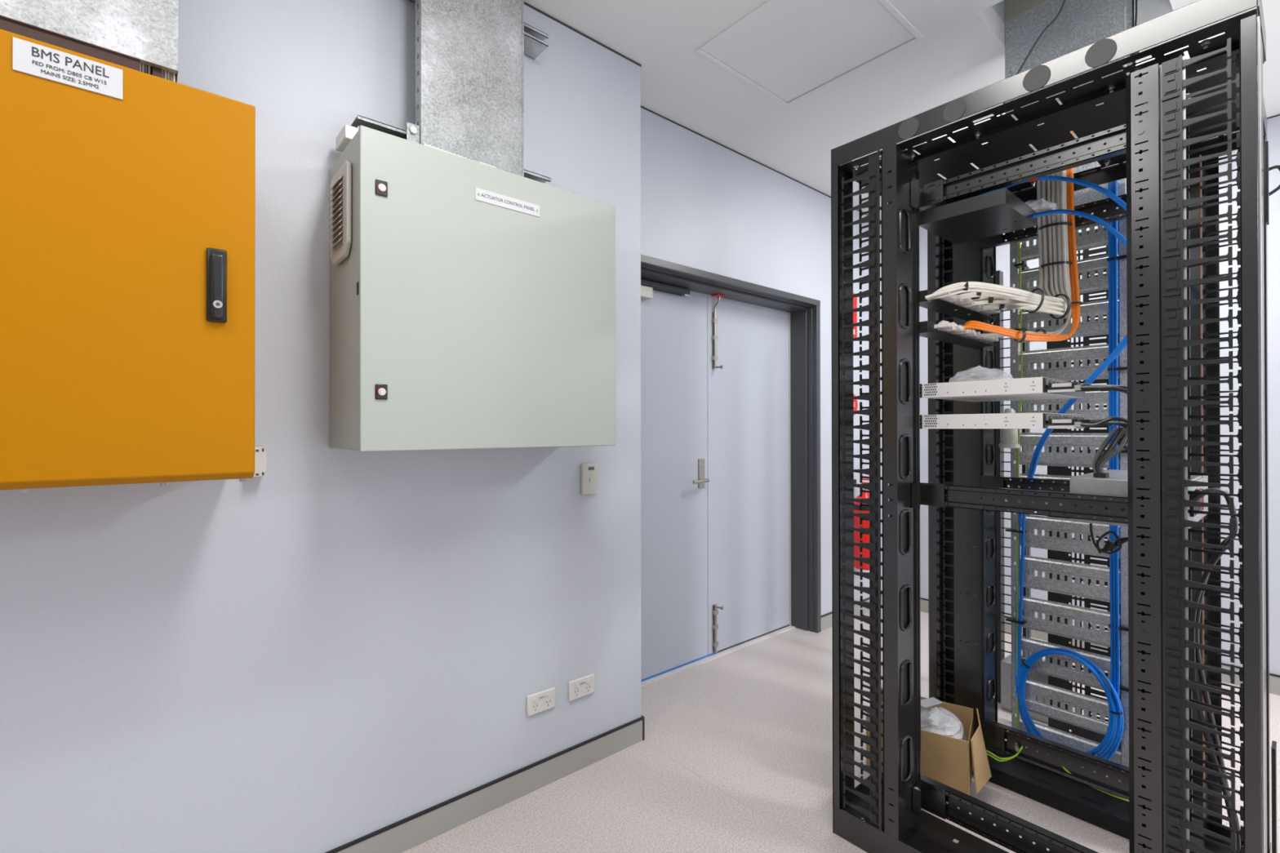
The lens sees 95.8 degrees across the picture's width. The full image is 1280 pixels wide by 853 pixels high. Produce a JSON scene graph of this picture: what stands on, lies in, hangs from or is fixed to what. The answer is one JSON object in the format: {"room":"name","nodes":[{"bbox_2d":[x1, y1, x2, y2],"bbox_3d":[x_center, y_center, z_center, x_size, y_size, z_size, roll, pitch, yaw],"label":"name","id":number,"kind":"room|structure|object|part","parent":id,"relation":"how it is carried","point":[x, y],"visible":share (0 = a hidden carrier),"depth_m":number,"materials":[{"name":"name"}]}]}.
{"room":"server room","nodes":[
{"label":"server room","id":0,"kind":"room"},
{"bbox_2d":[0,0,641,852],"bbox_3d":[-1.893,-0.109,0.963,4.782,2.830,0.254,0,0,-41],"label":"wall","id":1,"kind":"structure","parent":0,"point":[325,651],"depth_m":1.63,"materials":[{"name":"paint"}]},
{"bbox_2d":[0,16,255,493],"bbox_3d":[-1.241,-0.324,1.129,0.787,0.891,0.342,0,0,-41],"label":"electrical cabinet","id":2,"kind":"object","parent":1,"relation":"attached to","point":[127,194],"visible":1,"depth_m":1.13,"materials":[{"name":"orange metal"}]},
{"bbox_3d":[-1.067,-0.668,1.084,0.147,0.058,0.003,0,0,-41],"label":"name plate","id":3,"kind":"part","parent":2,"relation":"part of","materials":[{"name":"white plastic"}]},
{"bbox_3d":[-1.326,-0.734,1.123,0.609,0.070,0.243,0,0,-41],"label":"gland plate","id":4,"kind":"part","parent":2,"relation":"part of","materials":[{"name":"metal"}]},
{"bbox_2d":[0,0,177,82],"bbox_3d":[-1.342,-1.144,1.032,0.806,0.760,0.134,0,0,-41],"label":"duct","id":5,"kind":"object","parent":2,"relation":"attached to","point":[146,31],"visible":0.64,"depth_m":1.18,"materials":[{"name":"metal"}]},
{"bbox_2d":[141,62,177,82],"bbox_3d":[-1.342,-1.144,1.033,0.806,0.760,0.132,0,0,-41],"label":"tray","id":6,"kind":"object","parent":5,"relation":"on","point":[171,67],"depth_m":1.24,"materials":[{"name":"metal"}]},
{"bbox_2d":[140,62,175,81],"bbox_3d":[-1.039,-0.795,1.247,0.062,0.197,0.020,0,0,-41],"label":"cables","id":7,"kind":"object","parent":2,"relation":"attached to","point":[147,67],"visible":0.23,"depth_m":1.25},
{"bbox_3d":[-0.896,-0.298,1.225,0.035,0.155,0.010,0,0,-41],"label":"handle","id":8,"kind":"part","parent":2,"relation":"part of","materials":[{"name":"black plastic"}]},
{"bbox_3d":[-0.888,-0.295,1.218,0.025,0.138,0.013,0,0,-41],"label":"swing handle","id":9,"kind":"part","parent":2,"relation":"part of","materials":[{"name":"black plastic"}]},
{"bbox_2d":[253,446,266,476],"bbox_3d":[-1.007,0.092,1.524,0.038,0.078,0.048,0,0,-41],"label":"mounting bracket","id":10,"kind":"object","parent":1,"relation":"attached to","point":[260,455],"visible":0.74,"depth_m":1.51,"materials":[{"name":"white metal"}]},
{"bbox_2d":[351,115,551,182],"bbox_3d":[-0.566,-0.849,1.843,0.630,0.055,0.145,0,0,-41],"label":"support strut","id":11,"kind":"object","parent":1,"relation":"attached to","point":[412,132],"visible":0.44,"depth_m":1.68,"materials":[{"name":"metal"}]},
{"bbox_2d":[328,124,615,452],"bbox_3d":[-0.491,-0.337,1.783,0.820,0.802,0.330,0,0,-41],"label":"control panel","id":12,"kind":"object","parent":1,"relation":"attached to","point":[473,303],"visible":1,"depth_m":1.59,"materials":[{"name":"grey metal"}]},
{"bbox_2d":[328,160,351,265],"bbox_3d":[-0.798,-0.558,1.529,0.024,0.240,0.175,0,0,-41],"label":"vent","id":13,"kind":"object","parent":12,"relation":"attached to","point":[340,190],"depth_m":1.50,"materials":[{"name":"plastic"}]},
{"bbox_2d":[335,124,358,152],"bbox_3d":[-0.795,-0.798,1.628,0.088,0.038,0.100,0,0,-41],"label":"duct","id":14,"kind":"object","parent":12,"relation":"attached to","point":[347,133],"visible":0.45,"depth_m":1.58,"materials":[{"name":"white plastic"}]},
{"bbox_2d":[422,142,496,168],"bbox_3d":[-0.511,-0.756,1.645,0.216,0.031,0.031,0,0,-41],"label":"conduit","id":15,"kind":"object","parent":12,"relation":"on","point":[424,144],"visible":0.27,"depth_m":1.61,"materials":[{"name":"white metal"}]},
{"bbox_2d":[414,0,524,176],"bbox_3d":[-0.525,-1.132,1.811,0.335,0.780,0.052,0,0,-41],"label":"duct","id":16,"kind":"object","parent":12,"relation":"on","point":[469,54],"visible":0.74,"depth_m":1.78,"materials":[{"name":"metal"}]},
{"bbox_2d":[414,0,421,143],"bbox_3d":[-0.527,-1.132,1.812,0.333,0.780,0.048,0,0,-41],"label":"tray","id":17,"kind":"object","parent":16,"relation":"on","point":[417,2],"depth_m":1.70,"materials":[{"name":"metal"}]},
{"bbox_3d":[-0.380,-0.648,1.675,0.204,0.034,0.002,0,0,-41],"label":"name plate","id":18,"kind":"part","parent":12,"relation":"part of","materials":[{"name":"white plastic"}]},
{"bbox_2d":[409,0,548,59],"bbox_3d":[-0.570,-1.352,1.875,0.575,0.041,0.095,0,0,-41],"label":"support strut","id":19,"kind":"object","parent":1,"relation":"attached to","point":[535,45],"visible":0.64,"depth_m":2.02,"materials":[{"name":"metal"}]},
{"bbox_2d":[325,715,644,852],"bbox_3d":[-1.878,1.258,0.949,4.792,0.096,0.244,0,0,-41],"label":"baseboard","id":20,"kind":"structure","parent":1,"relation":"attached to","point":[405,834],"depth_m":1.97,"materials":[{"name":"plastic"}]},
{"bbox_2d":[526,687,555,716],"bbox_3d":[-0.357,0.998,2.098,0.117,0.073,0.015,0,0,-41],"label":"power outlet","id":21,"kind":"object","parent":1,"relation":"attached to","point":[536,703],"visible":1,"depth_m":2.09,"materials":[{"name":"white plastic"}]},
{"bbox_2d":[568,673,594,701],"bbox_3d":[-0.222,0.999,2.215,0.117,0.073,0.015,0,0,-41],"label":"power outlet","id":22,"kind":"object","parent":1,"relation":"attached to","point":[578,688],"visible":1,"depth_m":2.21,"materials":[{"name":"white plastic"}]},
{"bbox_2d":[580,462,597,494],"bbox_3d":[-0.196,0.203,2.236,0.074,0.119,0.022,0,0,-41],"label":"wall switch","id":23,"kind":"object","parent":1,"relation":"attached to","point":[588,472],"visible":1,"depth_m":2.23,"materials":[{"name":"white plastic"}]},
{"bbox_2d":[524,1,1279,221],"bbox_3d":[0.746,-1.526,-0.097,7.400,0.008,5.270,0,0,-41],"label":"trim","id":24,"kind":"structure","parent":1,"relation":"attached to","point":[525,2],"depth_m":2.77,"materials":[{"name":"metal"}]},
{"bbox_2d":[640,107,882,615],"bbox_3d":[0.730,-0.102,3.587,2.818,2.830,0.350,0,0,-41],"label":"wall","id":25,"kind":"structure","parent":0,"point":[706,206],"depth_m":3.28,"materials":[{"name":"paint"}]},
{"bbox_2d":[640,284,709,679],"bbox_3d":[0.085,0.274,3.023,0.808,2.053,0.103,0,0,-41],"label":"door","id":26,"kind":"structure","parent":25,"relation":"in","point":[674,480],"depth_m":3.12,"materials":[{"name":"paint"}]},
{"bbox_3d":[0.070,-0.714,3.006,0.420,0.008,0.008,0,0,-41],"label":"closer arm","id":27,"kind":"part","parent":26,"relation":"part of","materials":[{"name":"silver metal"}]},
{"bbox_3d":[0.328,0.301,3.201,0.127,0.023,0.056,0,0,-41],"label":"handle","id":28,"kind":"part","parent":26,"relation":"part of","materials":[{"name":"metal"}]},
{"bbox_3d":[0.347,0.264,3.258,0.048,0.166,0.007,0,0,-41],"label":"handle plate","id":29,"kind":"part","parent":26,"relation":"part of","materials":[{"name":"metal"}]},
{"bbox_2d":[641,624,795,686],"bbox_3d":[0.377,1.306,3.289,1.602,0.014,0.090,0,0,-41],"label":"trim","id":30,"kind":"structure","parent":25,"relation":"attached to","point":[645,682],"depth_m":3.28,"materials":[{"name":"metal"}]},
{"bbox_2d":[640,254,821,633],"bbox_3d":[0.429,0.252,3.246,1.706,2.121,0.252,0,0,-41],"label":"trim","id":31,"kind":"structure","parent":25,"relation":"attached to","point":[804,313],"depth_m":3.71,"materials":[{"name":"grey paint"}]},
{"bbox_2d":[706,293,789,654],"bbox_3d":[0.688,0.275,3.545,0.780,2.056,0.096,0,0,-41],"label":"door","id":32,"kind":"structure","parent":25,"relation":"in","point":[748,344],"depth_m":3.52,"materials":[{"name":"paint"}]},
{"bbox_3d":[0.443,-0.703,3.319,0.038,0.093,0.013,0,0,17],"label":"bolt arm","id":33,"kind":"part","parent":32,"relation":"part of","materials":[{"name":"metal"}]},
{"bbox_2d":[821,594,882,631],"bbox_3d":[1.498,1.266,4.003,0.906,0.096,0.010,0,0,-41],"label":"baseboard","id":34,"kind":"structure","parent":25,"relation":"attached to","point":[826,620],"depth_m":3.79,"materials":[{"name":"plastic"}]},
{"bbox_2d":[853,293,857,337],"bbox_3d":[1.453,-0.758,3.977,0.145,0.325,0.005,0,0,-41],"label":"sign","id":35,"kind":"object","parent":25,"relation":"attached to","point":[855,299],"visible":0.21,"depth_m":4.00,"materials":[{"name":"red plastic"}]},
{"bbox_2d":[853,393,857,415],"bbox_3d":[1.452,-0.150,3.973,0.160,0.160,0.005,0,0,-41],"label":"sign","id":36,"kind":"object","parent":25,"relation":"attached to","point":[855,401],"visible":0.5,"depth_m":4.00,"materials":[{"name":"red plastic"}]},
{"bbox_2d":[853,478,869,570],"bbox_3d":[1.528,0.653,3.916,0.185,0.602,0.185,0,0,-41],"label":"fire extinguisher","id":37,"kind":"object","parent":25,"relation":"attached to","point":[865,509],"visible":0.22,"depth_m":3.86,"materials":[{"name":"red metal"}]},
{"bbox_3d":[1.543,0.370,3.881,0.024,0.037,0.110,0,0,-41],"label":"lever","id":38,"kind":"part","parent":37,"relation":"part of","materials":[{"name":"red metal"}]},
{"bbox_2d":[402,608,1279,852],"bbox_3d":[0.609,1.339,0.055,7.600,0.081,5.900,0,0,-41],"label":"floor","id":39,"kind":"structure","parent":0,"point":[735,755],"depth_m":2.14,"materials":[{"name":"plastic"}]},
{"bbox_2d":[995,266,1075,724],"bbox_3d":[1.809,0.283,2.666,0.180,2.050,0.290,0,0,-41],"label":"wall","id":40,"kind":"structure","parent":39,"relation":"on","point":[1004,664],"depth_m":2.74,"materials":[{"name":"grey metal"}]},
{"bbox_2d":[831,0,1279,852],"bbox_3d":[1.244,0.204,1.761,0.817,2.202,0.974,0,0,-41],"label":"rack","id":41,"kind":"object","parent":39,"relation":"on","point":[1167,145],"visible":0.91,"depth_m":1.66,"materials":[{"name":"black metal"}]},
{"bbox_3d":[0.660,0.192,1.884,0.087,2.054,0.027,0,0,-41],"label":"corner post","id":42,"kind":"part","parent":41,"relation":"part of","materials":[{"name":"black metal"}]},
{"bbox_3d":[0.794,0.206,1.774,0.144,2.084,0.058,0,0,-41],"label":"mounting post","id":43,"kind":"part","parent":41,"relation":"part of","materials":[{"name":"black metal"}]},
{"bbox_3d":[1.020,1.261,1.582,0.237,0.028,0.939,0,0,-41],"label":"plate","id":44,"kind":"part","parent":41,"relation":"part of","materials":[{"name":"black paint"}]},
{"bbox_2d":[866,687,991,795],"bbox_3d":[1.027,1.113,2.056,0.377,0.213,0.241,0,0,33],"label":"cardboard box","id":45,"kind":"object","parent":41,"relation":"in","point":[951,762],"visible":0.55,"depth_m":1.93,"materials":[{"name":"brown cardboard"}]},
{"bbox_3d":[0.868,1.123,2.154,0.004,0.186,0.225,0,0,33],"label":"panel","id":46,"kind":"part","parent":45,"relation":"part of","materials":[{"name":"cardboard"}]},
{"bbox_3d":[0.940,1.122,1.973,0.316,0.186,0.008,0,0,33],"label":"panel","id":47,"kind":"part","parent":45,"relation":"part of","materials":[{"name":"cardboard"}]},
{"bbox_3d":[1.065,1.115,2.163,0.315,0.201,0.004,0,0,33],"label":"panel","id":48,"kind":"part","parent":45,"relation":"part of","materials":[{"name":"cardboard"}]},
{"bbox_2d":[920,697,966,741],"bbox_3d":[0.999,1.030,2.071,0.199,0.105,0.293,0,0,-41],"label":"bag","id":49,"kind":"object","parent":45,"relation":"in","point":[940,721],"visible":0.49,"depth_m":2.00,"materials":[{"name":"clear plastic"}]},
{"bbox_3d":[1.133,1.127,1.984,0.004,0.176,0.205,0,0,33],"label":"panel","id":50,"kind":"part","parent":45,"relation":"part of","materials":[{"name":"cardboard"}]},
{"bbox_3d":[1.209,0.208,2.352,0.100,2.084,0.031,0,0,-41],"label":"corner post","id":51,"kind":"part","parent":41,"relation":"part of","materials":[{"name":"black metal"}]},
{"bbox_2d":[919,320,999,348],"bbox_3d":[1.078,-0.309,1.941,0.496,0.036,0.112,0,0,-41],"label":"panel","id":52,"kind":"object","parent":41,"relation":"in","point":[947,331],"visible":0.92,"depth_m":1.86,"materials":[{"name":"black metal"}]},
{"bbox_2d":[919,289,1000,321],"bbox_3d":[1.077,-0.404,1.942,0.496,0.035,0.110,0,0,-41],"label":"panel","id":53,"kind":"object","parent":41,"relation":"in","point":[941,305],"visible":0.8,"depth_m":1.90,"materials":[{"name":"black metal"}]},
{"bbox_3d":[1.285,0.207,2.218,0.160,2.084,0.093,0,0,-41],"label":"mounting post","id":54,"kind":"part","parent":41,"relation":"part of","materials":[{"name":"black metal"}]},
{"bbox_2d":[919,187,1036,244],"bbox_3d":[1.053,-0.647,1.804,0.283,0.042,0.240,0,0,-41],"label":"tray","id":55,"kind":"object","parent":41,"relation":"on","point":[999,211],"depth_m":1.75,"materials":[{"name":"black metal"}]},
{"bbox_2d":[924,122,1072,319],"bbox_3d":[1.129,-0.668,1.885,0.546,0.652,0.228,0,0,-11],"label":"cable bundle","id":56,"kind":"object","parent":41,"relation":"in","point":[1055,288],"visible":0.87,"depth_m":1.86,"materials":[{"name":"white plastic"}]},
{"bbox_2d":[920,377,1084,401],"bbox_3d":[1.143,-0.112,1.833,0.438,0.043,0.353,0,0,-41],"label":"switch","id":57,"kind":"object","parent":41,"relation":"in","point":[1032,388],"visible":0.83,"depth_m":1.70,"materials":[{"name":"metal"}]},
{"bbox_2d":[1046,382,1127,443],"bbox_3d":[1.250,-0.036,1.564,0.210,0.164,0.204,0,0,-41],"label":"lead","id":58,"kind":"object","parent":57,"relation":"attached to","point":[1064,386],"visible":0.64,"depth_m":1.53,"materials":[{"name":"black plastic"}]},
{"bbox_2d":[920,413,1084,428],"bbox_3d":[1.143,-0.015,1.833,0.438,0.043,0.353,0,0,-41],"label":"switch","id":59,"kind":"object","parent":41,"relation":"in","point":[1001,420],"visible":0.89,"depth_m":1.67,"materials":[{"name":"metal"}]},
{"bbox_2d":[1047,416,1127,450],"bbox_3d":[1.250,0.028,1.564,0.210,0.106,0.204,0,0,-41],"label":"lead","id":60,"kind":"object","parent":59,"relation":"attached to","point":[1070,423],"visible":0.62,"depth_m":1.53,"materials":[{"name":"black plastic"}]},
{"bbox_2d":[986,744,1023,761],"bbox_3d":[1.282,1.155,2.060,0.141,0.068,0.023,0,0,28],"label":"cable","id":61,"kind":"object","parent":41,"relation":"in","point":[1003,759],"visible":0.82,"depth_m":2.04,"materials":[{"name":"plastic"}]},
{"bbox_2d":[998,408,1019,448],"bbox_3d":[1.360,0.006,2.131,0.066,0.146,0.066,0,0,-41],"label":"fitting","id":62,"kind":"object","parent":41,"relation":"attached to","point":[1009,437],"visible":0.74,"depth_m":2.11,"materials":[{"name":"plastic"}]},
{"bbox_3d":[1.050,1.135,1.606,0.030,0.084,0.524,0,0,-41],"label":"cross rail","id":63,"kind":"part","parent":41,"relation":"part of","materials":[{"name":"black metal"}]},
{"bbox_2d":[963,130,1082,342],"bbox_3d":[1.203,-0.630,1.861,0.428,0.727,0.085,0,0,-6],"label":"cable bundle","id":64,"kind":"object","parent":41,"relation":"attached to","point":[1017,335],"visible":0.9,"depth_m":1.85,"materials":[{"name":"orange plastic"}]},
{"bbox_3d":[1.048,-0.713,1.613,0.030,0.063,0.524,0,0,-41],"label":"cross rail","id":65,"kind":"part","parent":41,"relation":"part of","materials":[{"name":"black metal"}]},
{"bbox_2d":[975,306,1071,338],"bbox_3d":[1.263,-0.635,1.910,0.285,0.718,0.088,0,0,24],"label":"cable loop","id":66,"kind":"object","parent":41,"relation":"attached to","point":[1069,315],"visible":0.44,"depth_m":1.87,"materials":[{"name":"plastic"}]},
{"bbox_3d":[1.049,0.207,1.609,0.030,0.064,0.524,0,0,-41],"label":"cross rail","id":67,"kind":"part","parent":41,"relation":"part of","materials":[{"name":"black metal"}]},
{"bbox_3d":[1.357,0.213,2.034,0.030,0.064,0.280,0,0,-41],"label":"cross rail","id":68,"kind":"part","parent":41,"relation":"part of","materials":[{"name":"black metal"}]},
{"bbox_2d":[968,175,1127,687],"bbox_3d":[1.393,0.135,1.874,0.473,1.743,0.710,0,0,42],"label":"cables","id":69,"kind":"object","parent":41,"relation":"attached to","point":[1123,343],"visible":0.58,"depth_m":1.95,"materials":[{"name":"blue plastic"}]},
{"bbox_3d":[1.234,-0.834,1.777,0.809,0.001,0.939,0,0,-41],"label":"plate","id":70,"kind":"part","parent":41,"relation":"part of","materials":[{"name":"black paint"}]},
{"bbox_3d":[1.435,-0.695,1.945,0.030,0.070,0.524,0,0,-41],"label":"cross rail","id":71,"kind":"part","parent":41,"relation":"part of","materials":[{"name":"black metal"}]},
{"bbox_3d":[1.437,1.125,1.938,0.030,0.091,0.524,0,0,-41],"label":"cross rail","id":72,"kind":"part","parent":41,"relation":"part of","materials":[{"name":"black metal"}]},
{"bbox_2d":[1062,766,1128,801],"bbox_3d":[1.488,1.160,1.863,0.009,0.033,0.217,0,0,-37],"label":"cable","id":73,"kind":"object","parent":41,"relation":"in","point":[1064,769],"visible":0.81,"depth_m":1.85,"materials":[{"name":"green plastic"}]},
{"bbox_3d":[1.486,1.274,1.994,0.137,0.052,0.921,0,0,-41],"label":"plate","id":74,"kind":"part","parent":41,"relation":"part of","materials":[{"name":"black paint"}]},
{"bbox_2d":[1069,469,1208,528],"bbox_3d":[1.391,0.194,1.599,0.445,0.118,0.235,0,0,-41],"label":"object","id":75,"kind":"object","parent":41,"relation":"in","point":[1116,484],"visible":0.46,"depth_m":1.50,"materials":[{"name":"grey metal"}]},
{"bbox_2d":[1089,523,1128,554],"bbox_3d":[1.424,0.317,1.732,0.032,0.145,0.122,0,0,-41],"label":"lead","id":76,"kind":"object","parent":75,"relation":"hanging from","point":[1110,545],"visible":0.72,"depth_m":1.73,"materials":[{"name":"rubber"}]},
{"bbox_2d":[1092,427,1127,478],"bbox_3d":[1.227,0.117,1.509,0.100,0.230,0.078,0,0,-41],"label":"bundle","id":77,"kind":"object","parent":75,"relation":"attached to","point":[1100,459],"visible":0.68,"depth_m":1.52,"materials":[{"name":"grey plastic"}]},
{"bbox_2d":[1190,506,1195,516],"bbox_3d":[1.346,0.192,1.410,0.020,0.055,0.006,0,0,-41],"label":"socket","id":78,"kind":"object","parent":75,"relation":"attached to","point":[1191,508],"depth_m":1.40,"materials":[{"name":"black plastic"}]},
{"bbox_3d":[1.464,0.192,1.518,0.400,0.105,0.004,0,0,-41],"label":"plate","id":79,"kind":"part","parent":75,"relation":"part of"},
{"bbox_3d":[1.175,0.225,1.330,0.144,2.042,0.062,0,0,-41],"label":"mounting post","id":80,"kind":"part","parent":41,"relation":"part of","materials":[{"name":"black metal"}]},
{"bbox_3d":[1.686,0.205,1.751,0.160,2.084,0.090,0,0,-41],"label":"mounting post","id":81,"kind":"part","parent":41,"relation":"part of","materials":[{"name":"black metal"}]},
{"bbox_2d":[1189,487,1240,852],"bbox_3d":[1.396,0.666,1.407,0.138,1.038,0.066,0,0,9],"label":"lead","id":82,"kind":"object","parent":41,"relation":"hanging from","point":[1194,654],"visible":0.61,"depth_m":1.40,"materials":[{"name":"plastic"}]},
{"bbox_3d":[1.257,0.195,1.189,0.087,2.040,0.024,0,0,-41],"label":"corner post","id":83,"kind":"part","parent":41,"relation":"part of","materials":[{"name":"black metal"}]},
{"bbox_3d":[1.810,0.204,1.683,0.060,2.084,0.023,0,0,-41],"label":"corner post","id":84,"kind":"part","parent":41,"relation":"part of","materials":[{"name":"black metal"}]},
{"bbox_3d":[1.409,-0.546,1.300,0.030,0.180,0.004,0,0,-41],"label":"hinge plate","id":85,"kind":"part","parent":41,"relation":"part of","materials":[{"name":"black metal"}]},
{"bbox_3d":[1.481,1.024,1.350,0.050,0.560,0.007,0,0,-41],"label":"kick panel","id":86,"kind":"part","parent":41,"relation":"part of","materials":[{"name":"black metal"}]},
{"bbox_2d":[1009,208,1128,782],"bbox_3d":[1.593,0.174,2.165,0.122,2.226,0.362,0,0,-41],"label":"rack","id":87,"kind":"object","parent":39,"relation":"on","point":[1100,352],"depth_m":2.15,"materials":[{"name":"silver metal"}]},
{"bbox_3d":[1.507,0.237,2.311,0.062,2.100,0.027,0,0,-41],"label":"rail","id":88,"kind":"part","parent":87,"relation":"part of","materials":[{"name":"metal"}]},
{"bbox_2d":[1013,241,1027,729],"bbox_3d":[1.472,0.197,2.240,0.047,1.980,0.037,0,0,-41],"label":"cable","id":89,"kind":"object","parent":87,"relation":"attached to","point":[1020,265],"visible":0.64,"depth_m":2.23,"materials":[{"name":"plastic"}]},
{"bbox_3d":[1.567,1.041,2.129,0.037,0.443,0.328,0,0,-41],"label":"blue cable coil","id":90,"kind":"part","parent":87,"relation":"part of","materials":[{"name":"blue plastic"}]},
{"bbox_2d":[1106,180,1128,712],"bbox_3d":[1.682,0.031,2.025,0.030,1.950,0.071,0,0,-41],"label":"cable","id":91,"kind":"object","parent":87,"relation":"attached to","point":[1113,370],"visible":0.73,"depth_m":2.04,"materials":[{"name":"blue plastic"}]},
{"bbox_3d":[1.726,0.236,2.056,0.062,2.100,0.024,0,0,-41],"label":"rail","id":92,"kind":"part","parent":87,"relation":"part of","materials":[{"name":"black metal"}]},
{"bbox_2d":[1021,226,1120,750],"bbox_3d":[1.791,0.257,2.388,0.030,2.100,0.432,0,0,-41],"label":"panels","id":93,"kind":"object","parent":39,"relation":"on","point":[1051,470],"visible":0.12,"depth_m":2.36,"materials":[{"name":"grey metal"}]},
{"bbox_2d":[524,0,1279,220],"bbox_3d":[0.605,-1.575,0.067,7.600,0.090,5.900,0,0,-41],"label":"ceiling","id":94,"kind":"structure","parent":0,"point":[961,52],"depth_m":2.51,"materials":[{"name":"paint"}]},
{"bbox_2d":[694,0,924,106],"bbox_3d":[0.665,-1.534,2.299,0.620,0.036,0.640,0,0,-41],"label":"ceiling hatch","id":95,"kind":"object","parent":94,"relation":"attached to","point":[788,51],"visible":0.84,"depth_m":2.29,"materials":[{"name":"paint"}]},
{"bbox_2d":[1004,0,1051,22],"bbox_3d":[1.526,-1.675,2.236,0.007,0.115,0.232,0,0,-41],"label":"board","id":96,"kind":"object","parent":94,"relation":"attached to","point":[1013,9],"visible":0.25,"depth_m":2.27,"materials":[{"name":"grey"}]},
{"bbox_2d":[991,0,1139,23],"bbox_3d":[1.598,-1.913,2.127,0.570,0.600,0.510,0,0,-41],"label":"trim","id":97,"kind":"structure","parent":94,"relation":"attached to","point":[998,7],"depth_m":2.29,"materials":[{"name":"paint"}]},
{"bbox_2d":[1004,0,1136,213],"bbox_3d":[1.614,-1.278,2.187,0.066,0.930,0.395,0,0,-41],"label":"duct","id":98,"kind":"object","parent":94,"relation":"attached to","point":[1080,24],"visible":0.31,"depth_m":2.17,"materials":[{"name":"metal"}]},
{"bbox_2d":[1000,0,1066,115],"bbox_3d":[1.499,-1.299,2.188,0.025,0.791,0.265,0,0,-34],"label":"hanging cable","id":99,"kind":"object","parent":98,"relation":"hanging from","point":[1064,1],"visible":0.39,"depth_m":2.17,"materials":[{"name":"grey plastic"}]},
{"bbox_2d":[1129,0,1139,66],"bbox_3d":[1.710,-1.319,2.003,0.020,0.750,0.024,0,0,-41],"label":"cables","id":100,"kind":"object","parent":98,"relation":"attached to","point":[1134,12],"visible":0.23,"depth_m":2.00,"materials":[{"name":"black plastic"}]},
{"bbox_2d":[888,115,1279,675],"bbox_3d":[3.559,-0.110,2.379,0.100,2.830,5.370,0,0,-41],"label":"wall","id":101,"kind":"structure","parent":0,"point":[1002,252],"depth_m":2.95,"materials":[{"name":"paint"}]},
{"bbox_2d":[920,597,1279,695],"bbox_3d":[3.552,1.257,2.300,0.010,0.096,5.270,0,0,-41],"label":"baseboard","id":102,"kind":"structure","parent":101,"relation":"attached to","point":[1274,679],"depth_m":2.96,"materials":[{"name":"plastic"}]}
]}

